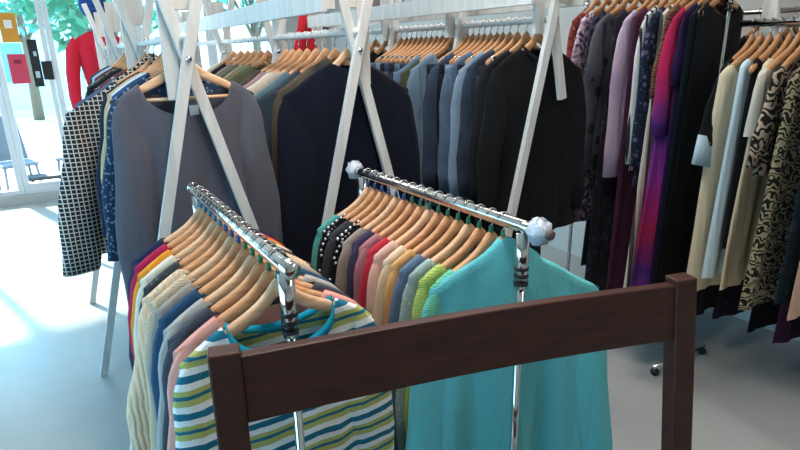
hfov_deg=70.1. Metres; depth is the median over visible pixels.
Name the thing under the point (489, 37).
hanger
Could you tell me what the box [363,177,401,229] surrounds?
hanger
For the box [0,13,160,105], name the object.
building
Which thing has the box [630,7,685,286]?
dress
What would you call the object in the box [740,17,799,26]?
wall rail
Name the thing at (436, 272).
cardigan
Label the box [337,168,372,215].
hanger
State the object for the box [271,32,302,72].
hanger
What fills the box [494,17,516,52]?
hanger
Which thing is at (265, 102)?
jacket
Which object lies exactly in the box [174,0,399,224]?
clothes rack
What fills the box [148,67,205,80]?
hanger
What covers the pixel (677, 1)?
hanger
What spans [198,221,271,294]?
hanger
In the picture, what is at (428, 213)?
hanger
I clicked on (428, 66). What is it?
jeans
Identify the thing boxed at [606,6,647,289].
dress
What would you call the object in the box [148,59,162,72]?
hanger
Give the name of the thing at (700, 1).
hanger
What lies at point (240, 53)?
hanger
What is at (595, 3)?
hanger
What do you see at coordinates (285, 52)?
hanger
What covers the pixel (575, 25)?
shirt
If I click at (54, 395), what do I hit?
floor
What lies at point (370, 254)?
jumper
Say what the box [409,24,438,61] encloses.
hanger
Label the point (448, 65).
jeans
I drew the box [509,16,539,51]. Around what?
hanger
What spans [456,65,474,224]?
jeans
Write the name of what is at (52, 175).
bench
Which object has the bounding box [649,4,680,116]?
blouse
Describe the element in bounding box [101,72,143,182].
coat
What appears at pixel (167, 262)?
shirt
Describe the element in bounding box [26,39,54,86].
door sign
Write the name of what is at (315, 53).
hanger
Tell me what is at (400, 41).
hanger
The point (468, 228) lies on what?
hanger
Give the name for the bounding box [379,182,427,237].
hanger
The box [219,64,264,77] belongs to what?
coat
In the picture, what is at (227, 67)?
jumper
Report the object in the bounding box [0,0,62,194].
door
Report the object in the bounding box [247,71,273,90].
jumper
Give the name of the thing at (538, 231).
rack
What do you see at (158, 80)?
hanger
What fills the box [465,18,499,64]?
hanger
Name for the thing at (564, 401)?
sweater
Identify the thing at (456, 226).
hanger
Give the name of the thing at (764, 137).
blouse
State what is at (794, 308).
dress
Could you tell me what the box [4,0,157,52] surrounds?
street tree
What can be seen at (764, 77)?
shirt
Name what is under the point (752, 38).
hanger
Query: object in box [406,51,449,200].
shirt
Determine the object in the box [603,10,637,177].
blouse
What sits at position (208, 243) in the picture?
hanger
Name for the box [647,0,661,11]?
hanger
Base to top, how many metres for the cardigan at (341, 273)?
0.617 m
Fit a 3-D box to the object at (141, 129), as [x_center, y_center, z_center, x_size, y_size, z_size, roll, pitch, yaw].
[-0.708,-0.050,2.052,0.594,0.906,0.118,-11,20,-28]
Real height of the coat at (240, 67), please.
0.849 m
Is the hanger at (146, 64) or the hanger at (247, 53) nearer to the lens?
the hanger at (146, 64)
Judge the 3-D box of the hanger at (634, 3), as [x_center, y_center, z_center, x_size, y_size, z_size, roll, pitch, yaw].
[1.194,-1.116,2.838,0.344,0.204,0.017,-13,21,-33]
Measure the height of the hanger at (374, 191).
0.202 m
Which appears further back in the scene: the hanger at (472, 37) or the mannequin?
the mannequin
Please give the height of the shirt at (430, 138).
0.754 m
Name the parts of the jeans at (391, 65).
leg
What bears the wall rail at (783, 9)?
attached to the wall at (566, 14)
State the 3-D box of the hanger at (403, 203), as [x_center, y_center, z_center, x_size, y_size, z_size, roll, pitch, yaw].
[0.013,-0.047,1.832,0.330,0.202,0.017,-10,20,-27]
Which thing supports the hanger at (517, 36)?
hanging from the clothes rack at (388, 12)
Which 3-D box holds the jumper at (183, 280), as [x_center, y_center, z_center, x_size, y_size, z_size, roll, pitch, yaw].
[-0.436,0.433,1.632,0.561,0.686,0.063,-11,20,-29]
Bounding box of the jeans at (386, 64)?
[383,63,388,74]
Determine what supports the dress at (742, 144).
hanging from the hanger at (778, 40)
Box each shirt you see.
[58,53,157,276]
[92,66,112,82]
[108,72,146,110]
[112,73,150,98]
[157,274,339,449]
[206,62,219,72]
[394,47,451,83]
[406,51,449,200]
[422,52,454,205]
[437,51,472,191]
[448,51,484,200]
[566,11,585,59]
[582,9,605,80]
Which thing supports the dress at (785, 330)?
hanging from the hanger
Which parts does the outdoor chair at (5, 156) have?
leg, backrest, seat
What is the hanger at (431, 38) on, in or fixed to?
hanging from the clothes rack at (388, 12)
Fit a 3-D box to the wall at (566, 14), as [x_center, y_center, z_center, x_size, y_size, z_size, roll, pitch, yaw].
[1.466,-1.154,4.178,0.200,2.900,9.600,-11,20,-28]
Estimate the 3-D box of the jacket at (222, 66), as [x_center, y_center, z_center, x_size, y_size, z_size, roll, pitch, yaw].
[-0.949,-0.626,3.562,0.605,0.749,0.061,-11,20,-28]
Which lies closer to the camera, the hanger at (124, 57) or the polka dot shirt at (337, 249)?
the polka dot shirt at (337, 249)
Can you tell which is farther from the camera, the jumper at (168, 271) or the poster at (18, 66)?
the poster at (18, 66)
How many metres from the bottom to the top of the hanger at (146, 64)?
0.218 m
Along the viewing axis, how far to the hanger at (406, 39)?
3.16 m
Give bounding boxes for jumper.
[87,68,122,96]
[127,229,272,371]
[139,246,297,313]
[143,257,313,449]
[151,268,330,419]
[167,290,360,449]
[215,63,233,75]
[243,70,266,88]
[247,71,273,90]
[321,218,352,277]
[353,227,435,301]
[358,232,445,308]
[388,245,477,449]
[395,253,470,449]
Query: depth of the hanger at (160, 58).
2.17 m
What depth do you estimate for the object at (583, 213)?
3.00 m
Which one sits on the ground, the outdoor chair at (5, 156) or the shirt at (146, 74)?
the outdoor chair at (5, 156)
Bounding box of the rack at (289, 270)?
[187,182,304,449]
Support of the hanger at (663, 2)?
hanging from the rack at (728, 5)
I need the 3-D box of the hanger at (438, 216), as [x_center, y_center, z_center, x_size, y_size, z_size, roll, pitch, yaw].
[0.113,-0.004,1.684,0.330,0.202,0.018,-11,20,-28]
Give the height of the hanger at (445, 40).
0.202 m
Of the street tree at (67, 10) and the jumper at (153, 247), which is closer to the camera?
the jumper at (153, 247)
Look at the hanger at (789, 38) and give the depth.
2.21 m
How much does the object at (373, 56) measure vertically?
0.629 m
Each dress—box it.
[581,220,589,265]
[585,8,630,290]
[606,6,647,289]
[623,4,672,287]
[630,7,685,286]
[649,2,697,283]
[654,3,722,283]
[657,2,743,315]
[687,59,767,290]
[691,57,738,314]
[712,35,797,318]
[719,58,784,290]
[721,57,764,248]
[738,67,799,310]
[739,35,753,58]
[747,300,780,332]
[772,299,799,342]
[774,183,799,304]
[787,262,799,320]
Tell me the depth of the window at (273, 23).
7.20 m
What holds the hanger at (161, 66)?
hanging from the clothes rack at (120, 16)
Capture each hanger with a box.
[110,43,124,66]
[113,42,125,66]
[116,37,155,84]
[126,39,146,70]
[139,56,230,101]
[142,36,161,71]
[146,37,161,72]
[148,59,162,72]
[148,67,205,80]
[149,64,163,75]
[163,186,218,242]
[167,189,223,247]
[170,193,229,253]
[175,197,236,259]
[179,201,243,265]
[183,206,248,271]
[188,211,255,279]
[193,216,263,286]
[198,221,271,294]
[204,227,303,303]
[210,233,312,312]
[217,240,322,323]
[219,38,236,64]
[223,247,334,337]
[226,37,243,64]
[232,37,263,65]
[238,36,269,65]
[244,35,271,65]
[251,35,272,68]
[261,33,288,71]
[266,32,295,72]
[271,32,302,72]
[280,31,310,74]
[289,30,319,74]
[300,29,335,72]
[327,28,350,65]
[333,28,351,65]
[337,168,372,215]
[343,170,378,219]
[349,172,385,222]
[356,175,393,226]
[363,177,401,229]
[370,29,386,52]
[371,179,426,233]
[374,41,387,54]
[375,26,403,62]
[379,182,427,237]
[381,26,408,62]
[386,26,413,62]
[387,185,436,240]
[390,25,418,62]
[394,25,423,62]
[394,187,445,245]
[399,24,428,62]
[404,24,433,62]
[404,190,456,249]
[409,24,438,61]
[412,193,466,254]
[419,38,452,62]
[420,23,444,57]
[421,197,478,258]
[431,200,480,264]
[433,38,454,57]
[437,21,469,63]
[441,204,486,269]
[449,20,481,63]
[453,20,486,63]
[453,207,497,271]
[454,20,475,55]
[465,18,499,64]
[472,19,493,54]
[484,18,505,52]
[485,17,526,64]
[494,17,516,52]
[496,211,509,239]
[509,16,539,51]
[522,34,551,55]
[584,0,604,14]
[593,0,618,15]
[604,0,626,13]
[610,0,638,15]
[626,0,644,12]
[636,0,659,12]
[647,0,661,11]
[657,0,668,8]
[664,0,676,8]
[673,0,691,5]
[679,0,689,8]
[685,0,699,10]
[697,0,722,5]
[703,0,743,15]
[730,18,772,67]
[732,18,758,59]
[744,17,777,69]
[746,8,761,37]
[748,17,790,73]
[767,18,799,70]
[770,16,795,58]
[781,5,799,37]
[781,45,799,67]
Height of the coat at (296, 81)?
1.069 m
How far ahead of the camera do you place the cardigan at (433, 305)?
1.44 m
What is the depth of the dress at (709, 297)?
2.31 m
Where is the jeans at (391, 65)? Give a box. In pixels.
[388,63,396,78]
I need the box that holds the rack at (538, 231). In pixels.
[346,160,554,449]
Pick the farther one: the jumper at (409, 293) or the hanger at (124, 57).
the hanger at (124, 57)
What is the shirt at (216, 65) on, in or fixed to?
in the clothes rack at (264, 11)
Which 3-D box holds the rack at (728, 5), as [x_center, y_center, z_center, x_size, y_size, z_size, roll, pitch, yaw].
[1.242,-0.281,3.044,0.420,1.915,0.882,-11,20,-28]
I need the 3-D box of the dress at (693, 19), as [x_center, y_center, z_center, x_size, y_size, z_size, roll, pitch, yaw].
[1.420,-0.235,2.746,0.560,1.558,0.053,-14,21,-34]
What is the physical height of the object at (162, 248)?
0.616 m
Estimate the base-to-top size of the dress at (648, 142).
1.543 m
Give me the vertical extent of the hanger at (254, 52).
0.215 m
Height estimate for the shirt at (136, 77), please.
0.756 m
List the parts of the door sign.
sign panel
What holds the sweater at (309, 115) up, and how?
attached to the clothes rack at (264, 11)
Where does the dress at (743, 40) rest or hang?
hanging from the hanger at (755, 28)
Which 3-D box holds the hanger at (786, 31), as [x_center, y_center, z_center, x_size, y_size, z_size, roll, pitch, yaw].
[1.830,-0.918,2.657,0.330,0.198,0.018,-10,19,-26]
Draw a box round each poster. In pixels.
[0,13,19,42]
[7,54,30,83]
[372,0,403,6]
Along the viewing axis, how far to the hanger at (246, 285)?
1.31 m
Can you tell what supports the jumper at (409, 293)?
in the rack at (538, 231)
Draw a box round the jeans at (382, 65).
[380,63,384,71]
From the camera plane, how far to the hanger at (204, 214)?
1.73 m
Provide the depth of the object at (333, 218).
1.96 m
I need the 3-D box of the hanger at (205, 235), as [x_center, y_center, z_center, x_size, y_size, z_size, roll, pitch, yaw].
[-0.535,0.018,1.661,0.330,0.206,0.018,-11,20,-29]
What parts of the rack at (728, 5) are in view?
post, post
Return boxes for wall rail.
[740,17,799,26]
[743,6,799,14]
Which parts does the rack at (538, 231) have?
rail, post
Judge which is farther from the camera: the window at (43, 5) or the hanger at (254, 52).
the window at (43, 5)
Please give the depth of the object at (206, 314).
1.27 m
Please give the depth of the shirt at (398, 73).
2.83 m
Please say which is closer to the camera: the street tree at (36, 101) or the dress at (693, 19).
the dress at (693, 19)
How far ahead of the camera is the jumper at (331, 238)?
1.89 m
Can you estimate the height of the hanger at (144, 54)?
0.205 m
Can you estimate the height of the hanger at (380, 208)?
0.202 m
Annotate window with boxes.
[0,80,25,197]
[39,0,136,124]
[135,5,213,67]
[208,0,275,64]
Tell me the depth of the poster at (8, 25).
6.07 m
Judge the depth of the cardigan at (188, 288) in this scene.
1.41 m
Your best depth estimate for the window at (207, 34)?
7.12 m
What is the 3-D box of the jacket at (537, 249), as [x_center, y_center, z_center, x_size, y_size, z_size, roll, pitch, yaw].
[0.515,-0.243,2.603,0.447,0.950,0.050,-11,20,-29]
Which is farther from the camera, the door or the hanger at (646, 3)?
the door
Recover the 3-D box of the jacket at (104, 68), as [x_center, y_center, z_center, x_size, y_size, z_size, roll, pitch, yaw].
[-1.663,-0.636,3.570,0.502,0.704,0.057,-11,20,-28]
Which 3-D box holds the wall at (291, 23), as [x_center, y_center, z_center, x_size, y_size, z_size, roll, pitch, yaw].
[-3.561,-1.797,6.599,5.950,2.900,0.200,-11,20,-28]
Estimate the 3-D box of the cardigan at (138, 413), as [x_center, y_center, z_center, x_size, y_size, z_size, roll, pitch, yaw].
[-0.469,0.423,1.680,0.645,0.697,0.076,-11,20,-30]
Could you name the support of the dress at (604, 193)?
hanging from the hanger at (634, 3)
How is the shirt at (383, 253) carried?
in the rack at (538, 231)
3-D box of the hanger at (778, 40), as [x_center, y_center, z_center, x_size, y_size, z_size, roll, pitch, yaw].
[1.504,-0.718,2.269,0.360,0.210,0.018,-12,20,-32]
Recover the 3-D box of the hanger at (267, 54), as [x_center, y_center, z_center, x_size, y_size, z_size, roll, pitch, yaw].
[-0.695,-0.892,3.009,0.330,0.215,0.017,-11,20,-28]
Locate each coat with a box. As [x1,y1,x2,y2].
[96,72,139,236]
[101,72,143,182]
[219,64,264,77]
[223,64,268,79]
[271,56,420,181]
[583,11,632,169]
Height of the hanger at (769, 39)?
0.210 m
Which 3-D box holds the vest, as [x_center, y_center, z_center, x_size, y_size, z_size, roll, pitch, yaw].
[0.197,-0.618,2.930,0.468,0.564,0.058,-11,20,-28]
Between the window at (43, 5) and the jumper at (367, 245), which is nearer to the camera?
the jumper at (367, 245)
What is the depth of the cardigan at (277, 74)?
2.47 m
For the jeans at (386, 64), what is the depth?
2.99 m
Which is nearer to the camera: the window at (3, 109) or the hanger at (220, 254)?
the hanger at (220, 254)
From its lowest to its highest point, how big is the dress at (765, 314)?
1.404 m
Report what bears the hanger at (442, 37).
hanging from the clothes rack at (388, 12)
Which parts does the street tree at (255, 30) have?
crown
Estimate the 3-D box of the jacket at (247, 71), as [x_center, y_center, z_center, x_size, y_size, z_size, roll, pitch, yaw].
[-0.684,-0.451,3.149,0.639,0.849,0.062,-11,20,-28]
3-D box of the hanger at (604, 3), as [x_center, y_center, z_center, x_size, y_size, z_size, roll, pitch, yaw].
[1.093,-1.165,3.003,0.344,0.204,0.018,-12,20,-31]
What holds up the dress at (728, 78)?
hanging from the hanger at (760, 39)
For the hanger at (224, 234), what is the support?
hanging from the rack at (289, 270)
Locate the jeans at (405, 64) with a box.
[400,63,424,205]
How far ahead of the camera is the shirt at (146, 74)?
1.99 m
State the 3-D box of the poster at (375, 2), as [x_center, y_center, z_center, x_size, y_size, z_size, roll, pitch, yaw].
[-0.157,-2.610,6.380,0.008,0.400,0.750,-11,20,-28]
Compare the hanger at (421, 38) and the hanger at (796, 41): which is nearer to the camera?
the hanger at (796, 41)
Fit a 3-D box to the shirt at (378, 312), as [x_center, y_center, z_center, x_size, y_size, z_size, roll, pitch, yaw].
[0.123,0.331,1.791,0.478,0.619,0.053,-11,20,-28]
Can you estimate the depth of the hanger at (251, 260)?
1.35 m
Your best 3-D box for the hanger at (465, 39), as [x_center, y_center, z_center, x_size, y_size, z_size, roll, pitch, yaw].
[0.323,-0.868,2.729,0.330,0.206,0.021,-11,20,-27]
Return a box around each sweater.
[277,63,420,264]
[405,235,612,449]
[476,45,585,237]
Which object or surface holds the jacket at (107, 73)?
hanging from the hanger
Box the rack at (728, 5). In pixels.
[566,0,733,375]
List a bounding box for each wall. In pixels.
[0,9,331,207]
[329,0,799,340]
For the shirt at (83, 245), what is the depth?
2.33 m
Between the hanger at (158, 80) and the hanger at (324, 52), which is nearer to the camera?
the hanger at (158, 80)
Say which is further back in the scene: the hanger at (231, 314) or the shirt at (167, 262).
the shirt at (167, 262)
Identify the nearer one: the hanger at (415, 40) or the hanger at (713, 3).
the hanger at (713, 3)
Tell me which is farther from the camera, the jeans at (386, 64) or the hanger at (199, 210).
the jeans at (386, 64)
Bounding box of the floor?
[0,200,799,449]
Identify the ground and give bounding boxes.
[0,103,72,190]
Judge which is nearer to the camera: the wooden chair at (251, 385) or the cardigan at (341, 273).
the wooden chair at (251, 385)
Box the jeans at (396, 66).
[393,63,404,79]
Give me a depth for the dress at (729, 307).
2.97 m
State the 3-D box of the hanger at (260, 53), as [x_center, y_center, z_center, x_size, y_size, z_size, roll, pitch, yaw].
[-0.756,-0.921,3.108,0.330,0.215,0.017,-11,20,-28]
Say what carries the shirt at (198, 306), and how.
in the rack at (289, 270)
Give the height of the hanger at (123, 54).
0.205 m
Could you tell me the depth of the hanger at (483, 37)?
2.60 m
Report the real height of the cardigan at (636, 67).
0.763 m
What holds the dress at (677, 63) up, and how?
hanging from the hanger at (700, 1)
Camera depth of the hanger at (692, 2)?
2.51 m
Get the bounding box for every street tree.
[0,0,78,119]
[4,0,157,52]
[214,0,263,51]
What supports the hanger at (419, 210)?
hanging from the rack at (538, 231)
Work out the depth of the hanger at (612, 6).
2.92 m
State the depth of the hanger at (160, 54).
2.23 m
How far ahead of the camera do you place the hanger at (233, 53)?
3.56 m
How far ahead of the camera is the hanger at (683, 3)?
2.56 m
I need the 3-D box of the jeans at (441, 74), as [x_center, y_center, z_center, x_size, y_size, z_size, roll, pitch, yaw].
[0.378,-0.356,2.806,0.480,0.850,0.050,-11,20,-30]
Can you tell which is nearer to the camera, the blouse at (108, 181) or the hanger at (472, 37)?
the blouse at (108, 181)
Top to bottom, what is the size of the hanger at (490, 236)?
0.202 m
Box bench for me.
[28,171,60,181]
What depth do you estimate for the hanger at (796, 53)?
2.13 m
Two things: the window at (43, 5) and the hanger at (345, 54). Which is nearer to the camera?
the hanger at (345, 54)
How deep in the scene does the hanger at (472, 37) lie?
2.67 m
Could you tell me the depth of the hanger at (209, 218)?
1.68 m
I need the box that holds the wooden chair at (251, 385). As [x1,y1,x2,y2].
[207,272,696,449]
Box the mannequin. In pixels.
[65,0,119,108]
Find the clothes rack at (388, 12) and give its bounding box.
[307,0,585,237]
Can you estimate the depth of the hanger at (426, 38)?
3.00 m
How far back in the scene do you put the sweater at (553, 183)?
2.43 m
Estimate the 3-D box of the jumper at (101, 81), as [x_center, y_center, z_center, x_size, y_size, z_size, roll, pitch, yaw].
[-1.304,-0.461,2.982,0.609,0.704,0.062,-11,20,-28]
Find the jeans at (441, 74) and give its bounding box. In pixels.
[437,64,455,219]
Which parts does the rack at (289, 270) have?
rail, post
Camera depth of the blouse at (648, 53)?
2.65 m
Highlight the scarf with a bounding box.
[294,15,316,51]
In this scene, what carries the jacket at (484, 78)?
in the clothes rack at (388, 12)
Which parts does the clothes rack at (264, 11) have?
leg, leg, leg, leg, rail, leg, leg, leg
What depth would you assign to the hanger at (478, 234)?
1.52 m
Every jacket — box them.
[75,76,117,107]
[85,67,119,97]
[89,66,109,84]
[210,63,226,74]
[227,64,266,83]
[239,69,260,85]
[253,71,289,100]
[257,69,300,160]
[456,49,495,196]
[468,49,512,203]
[474,65,540,256]
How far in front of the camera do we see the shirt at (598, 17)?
2.88 m
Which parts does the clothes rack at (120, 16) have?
leg, leg, leg, leg, leg, leg, rail, leg, leg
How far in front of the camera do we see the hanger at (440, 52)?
2.81 m
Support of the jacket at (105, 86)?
hanging from the hanger
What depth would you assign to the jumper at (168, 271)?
1.54 m
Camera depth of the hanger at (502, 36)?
2.50 m
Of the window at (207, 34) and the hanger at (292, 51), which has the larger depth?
the window at (207, 34)
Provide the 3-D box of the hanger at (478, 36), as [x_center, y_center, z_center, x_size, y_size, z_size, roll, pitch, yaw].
[0.368,-0.846,2.654,0.330,0.206,0.021,-11,20,-30]
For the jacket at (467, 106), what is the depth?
2.45 m
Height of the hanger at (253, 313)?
0.206 m
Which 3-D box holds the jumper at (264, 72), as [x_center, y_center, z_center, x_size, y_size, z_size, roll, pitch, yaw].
[-0.541,-0.413,2.793,0.637,0.783,0.065,-12,20,-30]
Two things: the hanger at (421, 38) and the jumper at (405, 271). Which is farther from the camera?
the hanger at (421, 38)
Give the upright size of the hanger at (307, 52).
0.215 m
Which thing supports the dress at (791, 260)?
hanging from the hanger
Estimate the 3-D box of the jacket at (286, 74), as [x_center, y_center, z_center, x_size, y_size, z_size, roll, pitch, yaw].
[-0.391,-0.296,2.575,0.722,0.881,0.059,-12,20,-30]
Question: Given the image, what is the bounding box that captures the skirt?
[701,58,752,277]
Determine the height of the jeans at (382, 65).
1.000 m
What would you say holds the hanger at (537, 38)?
hanging from the clothes rack at (388, 12)
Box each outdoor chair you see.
[0,116,42,190]
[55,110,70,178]
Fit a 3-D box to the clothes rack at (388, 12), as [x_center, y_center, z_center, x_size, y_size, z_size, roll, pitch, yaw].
[0.018,-0.430,3.433,0.834,2.027,2.437,-11,20,-28]
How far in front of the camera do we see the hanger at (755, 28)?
2.77 m
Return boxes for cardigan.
[126,251,309,449]
[147,263,321,449]
[251,71,280,94]
[335,225,367,292]
[404,262,460,437]
[417,268,453,401]
[625,6,658,170]
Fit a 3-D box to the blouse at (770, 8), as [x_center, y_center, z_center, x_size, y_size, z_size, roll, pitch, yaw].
[1.730,-0.914,2.691,0.062,0.574,0.500,7,19,24]
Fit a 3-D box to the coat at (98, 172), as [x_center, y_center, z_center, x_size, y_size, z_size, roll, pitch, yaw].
[-0.926,-0.189,2.402,0.652,0.892,0.062,-13,21,-32]
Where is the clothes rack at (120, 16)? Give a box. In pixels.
[81,0,258,449]
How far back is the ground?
12.14 m
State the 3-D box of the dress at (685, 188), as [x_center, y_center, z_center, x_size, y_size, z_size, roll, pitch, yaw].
[1.430,-0.236,2.714,0.560,1.538,0.050,-13,21,-33]
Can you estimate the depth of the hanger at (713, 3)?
2.46 m
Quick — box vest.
[400,50,451,86]
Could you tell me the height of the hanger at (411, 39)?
0.206 m
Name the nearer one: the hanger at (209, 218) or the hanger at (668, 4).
the hanger at (209, 218)
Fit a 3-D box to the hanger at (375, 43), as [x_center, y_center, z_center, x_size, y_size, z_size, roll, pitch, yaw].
[-0.148,-1.099,3.499,0.330,0.202,0.017,-10,19,-26]
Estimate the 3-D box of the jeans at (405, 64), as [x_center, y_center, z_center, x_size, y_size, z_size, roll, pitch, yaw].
[0.205,-0.395,3.111,0.490,0.950,0.050,-12,20,-30]
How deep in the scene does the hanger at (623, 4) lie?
2.86 m
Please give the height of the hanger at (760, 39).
0.210 m
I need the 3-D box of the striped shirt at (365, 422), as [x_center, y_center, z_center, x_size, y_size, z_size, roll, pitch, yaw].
[-0.250,0.535,1.356,0.568,0.748,0.069,-11,20,-30]
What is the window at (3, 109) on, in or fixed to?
in the wall at (291, 23)
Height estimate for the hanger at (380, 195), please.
0.202 m
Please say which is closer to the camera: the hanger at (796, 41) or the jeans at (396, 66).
the hanger at (796, 41)
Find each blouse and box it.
[101,76,223,261]
[317,214,346,272]
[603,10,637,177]
[631,6,665,187]
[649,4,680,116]
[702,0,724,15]
[745,59,799,175]
[755,0,780,47]
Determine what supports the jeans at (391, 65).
hanging from the hanger at (426, 38)
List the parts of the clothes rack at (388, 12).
leg, leg, leg, leg, leg, leg, rail, leg, leg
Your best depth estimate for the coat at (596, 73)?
2.87 m
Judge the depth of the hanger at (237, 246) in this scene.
1.45 m
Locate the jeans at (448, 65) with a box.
[445,64,451,193]
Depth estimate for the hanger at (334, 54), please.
2.29 m
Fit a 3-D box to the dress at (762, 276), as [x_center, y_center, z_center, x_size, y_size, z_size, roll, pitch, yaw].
[1.570,-0.174,2.251,0.560,0.979,0.053,-11,20,-29]
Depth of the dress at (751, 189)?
2.35 m
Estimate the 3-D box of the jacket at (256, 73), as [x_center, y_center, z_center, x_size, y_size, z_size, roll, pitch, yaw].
[-0.588,-0.438,2.867,0.642,0.787,0.062,-12,20,-30]
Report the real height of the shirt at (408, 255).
0.619 m
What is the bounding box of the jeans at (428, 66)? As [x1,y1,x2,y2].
[426,64,437,211]
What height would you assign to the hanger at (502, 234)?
0.202 m
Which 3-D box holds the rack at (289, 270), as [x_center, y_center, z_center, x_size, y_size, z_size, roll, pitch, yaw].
[-0.430,0.550,1.666,0.456,1.219,0.877,-11,20,-28]
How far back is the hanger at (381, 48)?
3.36 m
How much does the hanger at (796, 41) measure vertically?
0.210 m
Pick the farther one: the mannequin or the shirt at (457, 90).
the mannequin
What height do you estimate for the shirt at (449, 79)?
0.645 m

